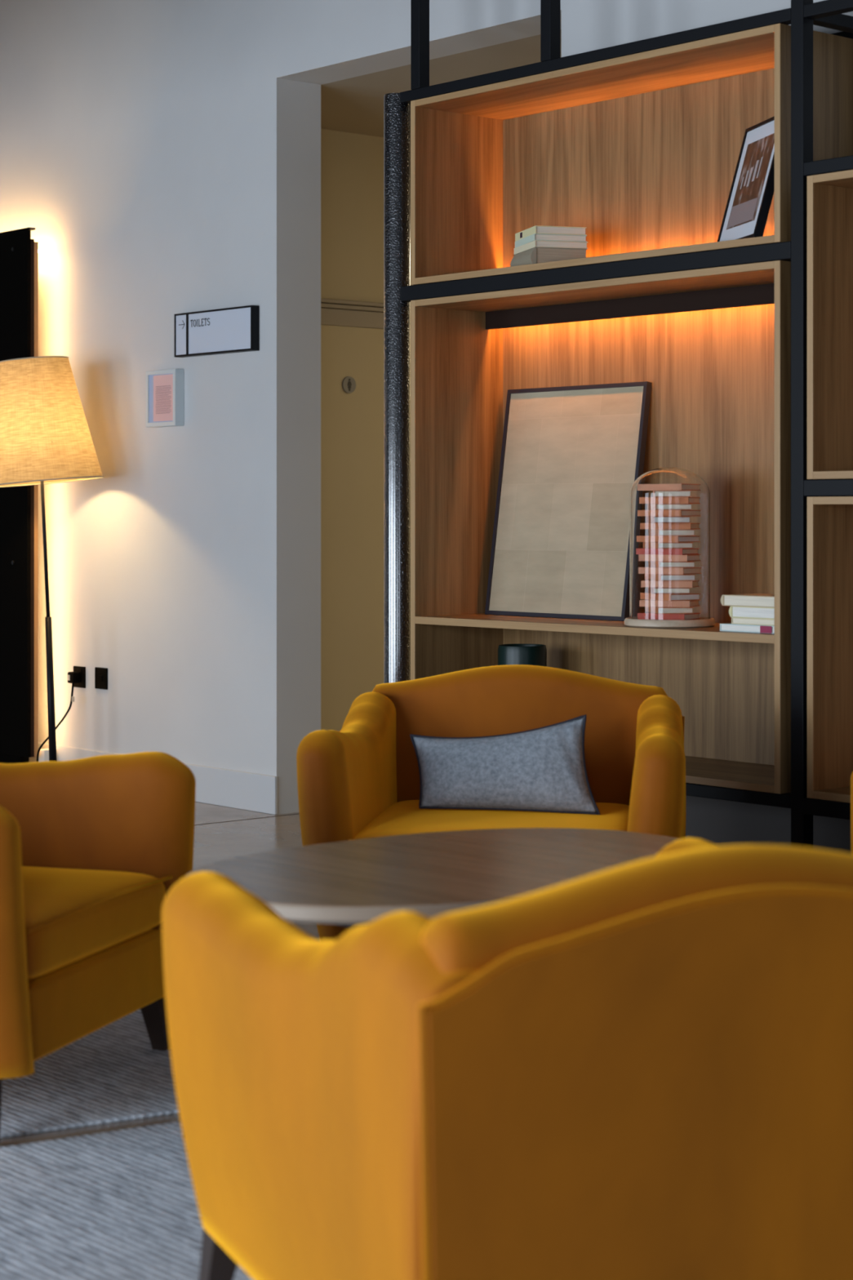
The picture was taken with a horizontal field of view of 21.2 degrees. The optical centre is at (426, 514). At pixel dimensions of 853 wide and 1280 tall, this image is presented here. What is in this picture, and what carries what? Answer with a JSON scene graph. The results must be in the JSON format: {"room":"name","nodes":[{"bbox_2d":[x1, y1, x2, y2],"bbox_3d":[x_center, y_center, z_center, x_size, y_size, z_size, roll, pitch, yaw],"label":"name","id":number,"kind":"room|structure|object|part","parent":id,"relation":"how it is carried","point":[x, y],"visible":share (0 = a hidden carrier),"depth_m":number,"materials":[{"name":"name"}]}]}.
{"room":"hotel lounge","nodes":[
{"label":"hotel lounge","id":0,"kind":"room"},
{"bbox_2d":[0,801,319,1146],"bbox_3d":[-0.465,1.130,4.889,12.700,0.060,17.000,0,0,-41],"label":"floor","id":1,"kind":"structure","parent":0,"point":[215,842],"depth_m":7.68,"materials":[{"name":"concrete"}]},
{"bbox_2d":[0,227,48,763],"bbox_3d":[-2.212,-0.040,10.134,0.133,2.279,1.916,0,0,-41],"label":"panel","id":2,"kind":"object","parent":1,"relation":"on","point":[19,253],"visible":0.73,"depth_m":9.44,"materials":[{"name":"black"}]},
{"bbox_2d":[0,355,103,760],"bbox_3d":[-1.510,0.239,9.000,0.467,1.722,0.468,0,0,-41],"label":"floor lamp","id":3,"kind":"object","parent":1,"relation":"on","point":[46,437],"visible":0.87,"depth_m":8.85,"materials":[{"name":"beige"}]},
{"bbox_3d":[-1.510,-0.363,9.000,0.463,0.512,0.463,0,0,-41],"label":"lamp shade","id":4,"kind":"part","parent":3,"relation":"part of","materials":[{"name":"fabric"}]},
{"bbox_2d":[0,1008,178,1138],"bbox_3d":[-2.280,1.096,3.930,4.500,0.007,2.273,0,0,-41],"label":"area rug","id":5,"kind":"object","parent":1,"relation":"on","point":[113,1073],"visible":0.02,"depth_m":4.37,"materials":[{"name":"fabric"}]},
{"bbox_2d":[0,751,195,1126],"bbox_3d":[-1.005,0.737,4.420,0.868,0.712,0.884,0,0,17],"label":"armchair","id":6,"kind":"object","parent":5,"relation":"on","point":[92,849],"visible":0.88,"depth_m":4.48,"materials":[{"name":"yellow fabric"}]},
{"bbox_3d":[-0.769,1.032,3.971,0.056,0.121,0.056,0,0,17],"label":"leg","id":7,"kind":"part","parent":6,"relation":"part of","materials":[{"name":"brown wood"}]},
{"bbox_3d":[-1.111,0.711,4.062,0.860,0.530,0.139,0,0,17],"label":"arm","id":8,"kind":"part","parent":6,"relation":"part of","materials":[{"name":"yellow fabric"}]},
{"bbox_2d":[22,866,165,979],"bbox_3d":[-0.946,0.774,4.401,0.725,0.126,0.644,0,0,17],"label":"seat cushion","id":9,"kind":"object","parent":6,"relation":"on","point":[80,921],"depth_m":4.32,"materials":[{"name":"yellow fabric"}]},
{"bbox_3d":[-1.003,0.907,4.419,0.805,0.138,0.670,0,0,17],"label":"seat rail","id":10,"kind":"part","parent":6,"relation":"part of","materials":[{"name":"yellow fabric"}]},
{"bbox_3d":[-0.891,0.711,4.774,0.860,0.530,0.139,0,0,17],"label":"arm","id":11,"kind":"part","parent":6,"relation":"part of","materials":[{"name":"yellow fabric"}]},
{"bbox_3d":[-0.556,1.032,4.657,0.056,0.121,0.056,0,0,17],"label":"leg","id":12,"kind":"part","parent":6,"relation":"part of","materials":[{"name":"brown wood"}]},
{"bbox_2d":[0,1121,253,1279],"bbox_3d":[-0.411,1.096,2.574,5.550,0.007,3.829,0,0,-41],"label":"area rug","id":13,"kind":"object","parent":1,"relation":"on","point":[120,1204],"visible":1,"depth_m":3.58,"materials":[{"name":"fabric"}]},
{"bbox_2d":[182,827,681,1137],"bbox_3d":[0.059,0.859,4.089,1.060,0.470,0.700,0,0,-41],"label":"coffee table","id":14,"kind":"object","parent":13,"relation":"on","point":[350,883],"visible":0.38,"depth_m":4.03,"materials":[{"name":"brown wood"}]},
{"bbox_3d":[0.059,0.668,4.089,0.740,0.019,0.400,0,0,-41],"label":"under frame","id":15,"kind":"part","parent":14,"relation":"part of","materials":[{"name":"black"}]},
{"bbox_2d":[161,837,852,1279],"bbox_3d":[0.196,0.737,2.955,0.884,0.712,0.868,0,0,-25],"label":"armchair","id":16,"kind":"object","parent":13,"relation":"on","point":[642,1069],"visible":1,"depth_m":2.53,"materials":[{"name":"yellow fabric"}]},
{"bbox_3d":[-0.280,1.032,3.129,0.056,0.121,0.056,0,0,-25],"label":"leg","id":17,"kind":"part","parent":16,"relation":"part of","materials":[{"name":"brown wood"}]},
{"bbox_3d":[-0.143,0.711,2.802,0.139,0.530,0.860,0,0,-25],"label":"arm","id":18,"kind":"part","parent":16,"relation":"part of","materials":[{"name":"yellow fabric"}]},
{"bbox_3d":[0.376,0.699,2.568,0.842,0.553,0.016,0,0,-25],"label":"panel","id":19,"kind":"part","parent":16,"relation":"part of","materials":[{"name":"yellow fabric"}]},
{"bbox_3d":[0.341,0.678,2.643,0.776,0.595,0.150,0,0,-25],"label":"backrest","id":20,"kind":"part","parent":16,"relation":"part of","materials":[{"name":"yellow fabric"}]},
{"bbox_3d":[0.532,0.711,3.115,0.139,0.530,0.860,0,0,-25],"label":"arm","id":21,"kind":"part","parent":16,"relation":"part of","materials":[{"name":"yellow fabric"}]},
{"bbox_2d":[850,773,852,853],"bbox_3d":[1.259,0.737,4.261,0.868,0.712,0.884,0,0,7],"label":"armchair","id":22,"kind":"object","parent":13,"relation":"on","point":[851,779],"visible":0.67,"depth_m":4.68,"materials":[{"name":"yellow fabric"}]},
{"bbox_2d":[194,813,299,825],"bbox_3d":[-3.517,1.100,5.740,8.600,0.001,0.008,0,0,-41],"label":"trim","id":23,"kind":"structure","parent":1,"relation":"in","point":[299,813],"depth_m":8.23,"materials":[{"name":"brown"}]},
{"bbox_2d":[383,93,411,683],"bbox_3d":[-0.092,-0.117,7.254,0.087,2.433,0.087,0,0,-41],"label":"round column","id":24,"kind":"structure","parent":1,"relation":"on","point":[397,114],"depth_m":7.22,"materials":[{"name":"black metal"}]},
{"bbox_2d":[296,664,686,940],"bbox_3d":[0.189,0.744,5.524,0.884,0.712,0.868,0,0,8],"label":"armchair","id":25,"kind":"object","parent":1,"relation":"on","point":[360,780],"visible":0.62,"depth_m":5.70,"materials":[{"name":"yellow fabric"}]},
{"bbox_3d":[-0.181,0.718,5.569,0.139,0.530,0.860,0,0,8],"label":"arm","id":26,"kind":"part","parent":25,"relation":"part of","materials":[{"name":"yellow fabric"}]},
{"bbox_2d":[353,800,629,839],"bbox_3d":[0.180,0.781,5.463,0.644,0.126,0.725,0,0,8],"label":"seat cushion","id":27,"kind":"object","parent":25,"relation":"on","point":[382,818],"depth_m":5.38,"materials":[{"name":"yellow fabric"}]},
{"bbox_2d":[409,714,600,814],"bbox_3d":[0.187,0.605,5.536,0.475,0.231,0.158,0,0,8],"label":"lumbar cushion","id":28,"kind":"object","parent":25,"relation":"on","point":[543,769],"visible":1,"depth_m":5.49,"materials":[{"name":"grey fabric"}]},
{"bbox_3d":[0.234,0.686,5.865,0.776,0.595,0.150,0,0,8],"label":"backrest","id":29,"kind":"part","parent":25,"relation":"part of","materials":[{"name":"yellow fabric"}]},
{"bbox_3d":[0.557,0.718,5.471,0.139,0.530,0.860,0,0,8],"label":"arm","id":30,"kind":"part","parent":25,"relation":"part of","materials":[{"name":"yellow fabric"}]},
{"bbox_2d":[400,0,852,853],"bbox_3d":[1.123,-0.678,6.111,0.380,3.557,3.252,0,0,-41],"label":"frame","id":31,"kind":"object","parent":1,"relation":"on","point":[717,815],"visible":0.62,"depth_m":6.09,"materials":[{"name":"black painted metal"}]},
{"bbox_3d":[-0.020,-1.896,7.172,0.042,1.122,0.042,0,0,-41],"label":"post","id":32,"kind":"part","parent":31,"relation":"part of","materials":[{"name":"black metal"}]},
{"bbox_3d":[0.366,-1.896,6.727,0.042,1.122,0.042,0,0,-41],"label":"post","id":33,"kind":"part","parent":31,"relation":"part of","materials":[{"name":"black metal"}]},
{"bbox_2d":[410,260,821,794],"bbox_3d":[0.588,0.034,6.732,0.385,1.412,1.505,0,0,-41],"label":"shelf box","id":34,"kind":"object","parent":31,"relation":"on","point":[713,344],"visible":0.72,"depth_m":6.84,"materials":[{"name":"brown wood"}]},
{"bbox_3d":[0.103,0.034,7.294,0.382,1.412,0.020,0,0,-41],"label":"panel","id":35,"kind":"part","parent":34,"relation":"part of","materials":[{"name":"brown wood"}]},
{"bbox_2d":[497,644,546,666],"bbox_3d":[0.297,0.562,7.082,0.152,0.314,0.152,0,0,-41],"label":"pot","id":36,"kind":"object","parent":34,"relation":"on","point":[508,654],"visible":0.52,"depth_m":7.02,"materials":[{"name":"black ceramic"}]},
{"bbox_2d":[484,381,652,621],"bbox_3d":[0.434,-0.040,7.096,0.121,0.724,0.618,0,0,-41],"label":"framed canvas","id":37,"kind":"object","parent":34,"relation":"on","point":[571,458],"visible":0.86,"depth_m":7.08,"materials":[{"name":"black"}]},
{"bbox_3d":[0.590,-0.662,6.733,0.382,0.020,1.465,0,0,-41],"label":"panel","id":38,"kind":"part","parent":34,"relation":"part of","materials":[{"name":"brown wood"}]},
{"bbox_3d":[0.586,0.332,6.730,0.373,0.023,1.465,0,0,-41],"label":"shelf","id":39,"kind":"part","parent":34,"relation":"part of","materials":[{"name":"brown wood"}]},
{"bbox_2d":[485,283,774,329],"bbox_3d":[0.682,-0.625,6.813,0.033,0.056,1.465,0,0,-41],"label":"light","id":40,"kind":"object","parent":34,"relation":"attached to","point":[759,294],"depth_m":6.85,"materials":[{"name":"orange"}]},
{"bbox_3d":[0.731,0.034,6.855,0.008,1.372,1.465,0,0,-41],"label":"panel","id":41,"kind":"part","parent":34,"relation":"part of","materials":[{"name":"brown wood"}]},
{"bbox_2d":[624,466,715,627],"bbox_3d":[0.697,0.092,6.534,0.260,0.455,0.260,0,0,-41],"label":"glass dome","id":42,"kind":"object","parent":34,"relation":"on","point":[669,507],"visible":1,"depth_m":6.44,"materials":[{"name":"clear glass"}]},
{"bbox_3d":[0.590,0.730,6.733,0.382,0.020,1.465,0,0,-41],"label":"panel","id":43,"kind":"part","parent":34,"relation":"part of","materials":[{"name":"brown wood"}]},
{"bbox_2d":[720,622,774,633],"bbox_3d":[0.926,0.309,6.230,0.151,0.020,0.200,0,0,-41],"label":"book","id":44,"kind":"object","parent":34,"relation":"on","point":[731,627],"visible":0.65,"depth_m":6.18,"materials":[{"name":"white paper"}]},
{"bbox_2d":[731,617,774,626],"bbox_3d":[0.937,0.291,6.218,0.130,0.017,0.165,0,0,-43],"label":"book","id":45,"kind":"object","parent":44,"relation":"on","point":[734,620],"visible":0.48,"depth_m":6.18,"materials":[{"name":"white paper"}]},
{"bbox_2d":[728,605,774,619],"bbox_3d":[0.934,0.266,6.222,0.130,0.031,0.177,0,0,-39],"label":"book","id":46,"kind":"object","parent":45,"relation":"on","point":[753,612],"visible":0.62,"depth_m":6.19,"materials":[{"name":"white paper"}]},
{"bbox_2d":[720,593,774,607],"bbox_3d":[0.924,0.235,6.233,0.140,0.030,0.197,0,0,-42],"label":"book","id":47,"kind":"object","parent":46,"relation":"on","point":[757,600],"visible":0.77,"depth_m":6.20,"materials":[{"name":"beige paper"}]},
{"bbox_3d":[1.076,0.034,6.171,0.382,1.412,0.020,0,0,-41],"label":"panel","id":48,"kind":"part","parent":34,"relation":"part of","materials":[{"name":"brown wood"}]},
{"bbox_2d":[410,22,852,284],"bbox_3d":[0.588,-1.011,6.732,0.385,0.578,1.505,0,0,-41],"label":"shelf box","id":49,"kind":"object","parent":31,"relation":"on","point":[640,151],"visible":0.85,"depth_m":6.94,"materials":[{"name":"brown wood"}]},
{"bbox_3d":[0.103,-1.011,7.294,0.382,0.578,0.020,0,0,-41],"label":"panel","id":50,"kind":"part","parent":49,"relation":"part of","materials":[{"name":"brown wood"}]},
{"bbox_2d":[510,247,587,266],"bbox_3d":[0.373,-0.773,6.989,0.179,0.063,0.215,0,0,-15],"label":"book","id":51,"kind":"object","parent":49,"relation":"on","point":[535,255],"visible":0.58,"depth_m":6.89,"materials":[{"name":"grey paper"}]},
{"bbox_2d":[514,240,587,254],"bbox_3d":[0.380,-0.815,6.991,0.168,0.020,0.215,0,0,-15],"label":"book","id":52,"kind":"object","parent":51,"relation":"on","point":[536,243],"visible":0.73,"depth_m":6.89,"materials":[{"name":"white paper"}]},
{"bbox_2d":[515,233,586,247],"bbox_3d":[0.380,-0.835,6.991,0.166,0.020,0.213,0,0,-14],"label":"book","id":53,"kind":"object","parent":52,"relation":"on","point":[541,237],"visible":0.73,"depth_m":6.89,"materials":[{"name":"white paper"}]},
{"bbox_2d":[515,225,586,241],"bbox_3d":[0.380,-0.858,6.991,0.163,0.024,0.210,0,0,-15],"label":"book","id":54,"kind":"object","parent":53,"relation":"on","point":[537,228],"visible":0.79,"depth_m":6.90,"materials":[{"name":"white paper"}]},
{"bbox_3d":[0.590,-1.290,6.733,0.382,0.020,1.465,0,0,-41],"label":"panel","id":55,"kind":"part","parent":49,"relation":"part of","materials":[{"name":"brown wood"}]},
{"bbox_3d":[0.590,-0.732,6.733,0.382,0.020,1.465,0,0,-41],"label":"panel","id":56,"kind":"part","parent":49,"relation":"part of","materials":[{"name":"brown wood"}]},
{"bbox_3d":[0.731,-1.011,6.855,0.008,0.538,1.465,0,0,-41],"label":"panel","id":57,"kind":"part","parent":49,"relation":"part of","materials":[{"name":"brown wood"}]},
{"bbox_2d":[717,115,774,241],"bbox_3d":[0.897,-0.909,6.256,0.114,0.346,0.300,0,0,-13],"label":"framed photograph","id":58,"kind":"object","parent":49,"relation":"on","point":[752,190],"visible":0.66,"depth_m":6.25,"materials":[{"name":"black"}]},
{"bbox_2d":[726,133,774,230],"bbox_3d":[0.890,-0.912,6.252,0.002,0.248,0.215,16,-3,-12],"label":"photo","id":59,"kind":"object","parent":58,"relation":"attached to","point":[763,147],"depth_m":6.25},
{"bbox_3d":[1.076,-1.011,6.171,0.382,0.578,0.020,0,0,-41],"label":"panel","id":60,"kind":"part","parent":49,"relation":"part of","materials":[{"name":"brown wood"}]},
{"bbox_3d":[1.507,0.943,5.884,0.014,0.314,2.319,0,0,-41],"label":"kick panel","id":61,"kind":"part","parent":31,"relation":"part of","materials":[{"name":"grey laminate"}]},
{"bbox_3d":[0.989,-0.678,6.007,0.042,3.557,0.042,0,0,-41],"label":"post","id":62,"kind":"part","parent":31,"relation":"part of","materials":[{"name":"black metal"}]},
{"bbox_2d":[807,169,852,479],"bbox_3d":[1.645,-0.488,5.513,0.385,0.793,1.539,0,0,-41],"label":"shelf box","id":63,"kind":"object","parent":31,"relation":"on","point":[829,195],"visible":1,"depth_m":5.99,"materials":[{"name":"brown wood"}]},
{"bbox_3d":[1.646,-0.875,5.514,0.382,0.020,1.499,0,0,-41],"label":"panel","id":64,"kind":"part","parent":63,"relation":"part of","materials":[{"name":"brown wood"}]},
{"bbox_2d":[807,496,852,803],"bbox_3d":[1.645,0.348,5.513,0.385,0.788,1.539,0,0,-41],"label":"shelf box","id":65,"kind":"object","parent":31,"relation":"on","point":[829,518],"visible":1,"depth_m":5.99,"materials":[{"name":"brown wood"}]},
{"bbox_3d":[1.646,0.732,5.514,0.382,0.020,1.499,0,0,-41],"label":"panel","id":66,"kind":"part","parent":65,"relation":"part of","materials":[{"name":"brown wood"}]},
{"bbox_2d":[320,128,412,312],"bbox_3d":[0.454,-0.350,10.370,3.733,2.900,0.200,0,0,-41],"label":"wall","id":67,"kind":"structure","parent":0,"point":[352,164],"depth_m":9.57,"materials":[{"name":"beige paint"}]},
{"bbox_2d":[320,298,383,731],"bbox_3d":[-0.127,0.103,9.691,1.060,1.993,0.063,0,0,-41],"label":"door","id":68,"kind":"structure","parent":67,"relation":"in","point":[352,340],"depth_m":9.55,"materials":[{"name":"beige paint"}]},
{"bbox_2d":[342,376,355,393],"bbox_3d":[-0.323,-0.542,9.544,0.072,0.072,0.006,0,0,-41],"label":"door sign","id":69,"kind":"object","parent":68,"relation":"attached to","point":[348,384],"visible":1,"depth_m":9.54,"materials":[{"name":"grey metal"}]},
{"bbox_3d":[-0.138,0.103,9.704,1.060,1.993,0.030,0,0,-41],"label":"architrave","id":70,"kind":"part","parent":68,"relation":"part of","materials":[{"name":"beige paint"}]},
{"bbox_2d":[0,0,852,814],"bbox_3d":[1.283,-0.680,6.404,0.207,3.560,17.000,0,0,-41],"label":"wall","id":71,"kind":"structure","parent":0,"point":[162,157],"depth_m":8.75,"materials":[{"name":"paint"}]},
{"bbox_2d":[36,671,80,761],"bbox_3d":[-1.509,0.875,9.244,0.115,0.457,0.294,0,0,17],"label":"plug","id":72,"kind":"object","parent":71,"relation":"attached to","point":[73,677],"visible":0.63,"depth_m":9.31,"materials":[{"name":"black plastic"}]},
{"bbox_2d":[73,666,85,688],"bbox_3d":[-1.426,0.667,9.365,0.010,0.087,0.086,0,0,-41],"label":"wall socket","id":73,"kind":"object","parent":71,"relation":"attached to","point":[76,668],"visible":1,"depth_m":9.35,"materials":[{"name":"black plastic"}]},
{"bbox_2d":[94,666,107,689],"bbox_3d":[-1.319,0.664,9.241,0.010,0.087,0.087,0,0,-41],"label":"socket","id":74,"kind":"object","parent":71,"relation":"attached to","point":[100,673],"visible":1,"depth_m":9.23,"materials":[{"name":"black plastic"}]},
{"bbox_2d":[97,675,102,681],"bbox_3d":[-1.322,0.664,9.239,0.003,0.024,0.028,0,0,-41],"label":"rocker switch","id":75,"kind":"object","parent":74,"relation":"attached to","point":[100,677],"depth_m":9.24,"materials":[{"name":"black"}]},
{"bbox_2d":[28,742,277,814],"bbox_3d":[-2.457,1.030,10.556,0.014,0.140,5.826,0,0,-41],"label":"baseboard","id":76,"kind":"structure","parent":71,"relation":"attached to","point":[254,792],"depth_m":8.57,"materials":[{"name":"grey paint"}]},
{"bbox_2d":[146,368,183,426],"bbox_3d":[-1.018,-0.451,8.870,0.041,0.218,0.202,0,0,-41],"label":"framed notice","id":77,"kind":"object","parent":71,"relation":"attached to","point":[164,388],"visible":1,"depth_m":8.84,"materials":[{"name":"white"}]},
{"bbox_2d":[174,305,259,357],"bbox_3d":[-0.795,-0.689,8.617,0.035,0.166,0.500,0,0,-41],"label":"direction sign","id":78,"kind":"object","parent":71,"relation":"attached to","point":[234,329],"visible":1,"depth_m":8.59,"materials":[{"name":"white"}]},
{"bbox_3d":[-0.931,-0.689,8.774,0.029,0.152,0.072,0,0,-41],"label":"arrow panel","id":79,"kind":"part","parent":78,"relation":"part of","materials":[{"name":"white plastic"}]},
{"bbox_3d":[-0.768,-0.689,8.586,0.029,0.152,0.402,0,0,-41],"label":"text panel","id":80,"kind":"part","parent":78,"relation":"part of","materials":[{"name":"white plastic"}]},
{"bbox_2d":[320,29,561,137],"bbox_3d":[1.333,-1.700,9.509,3.933,0.200,2.652,0,0,-41],"label":"ceiling","id":81,"kind":"structure","parent":0,"point":[355,104],"depth_m":8.44,"materials":[{"name":"paint"}]}
]}

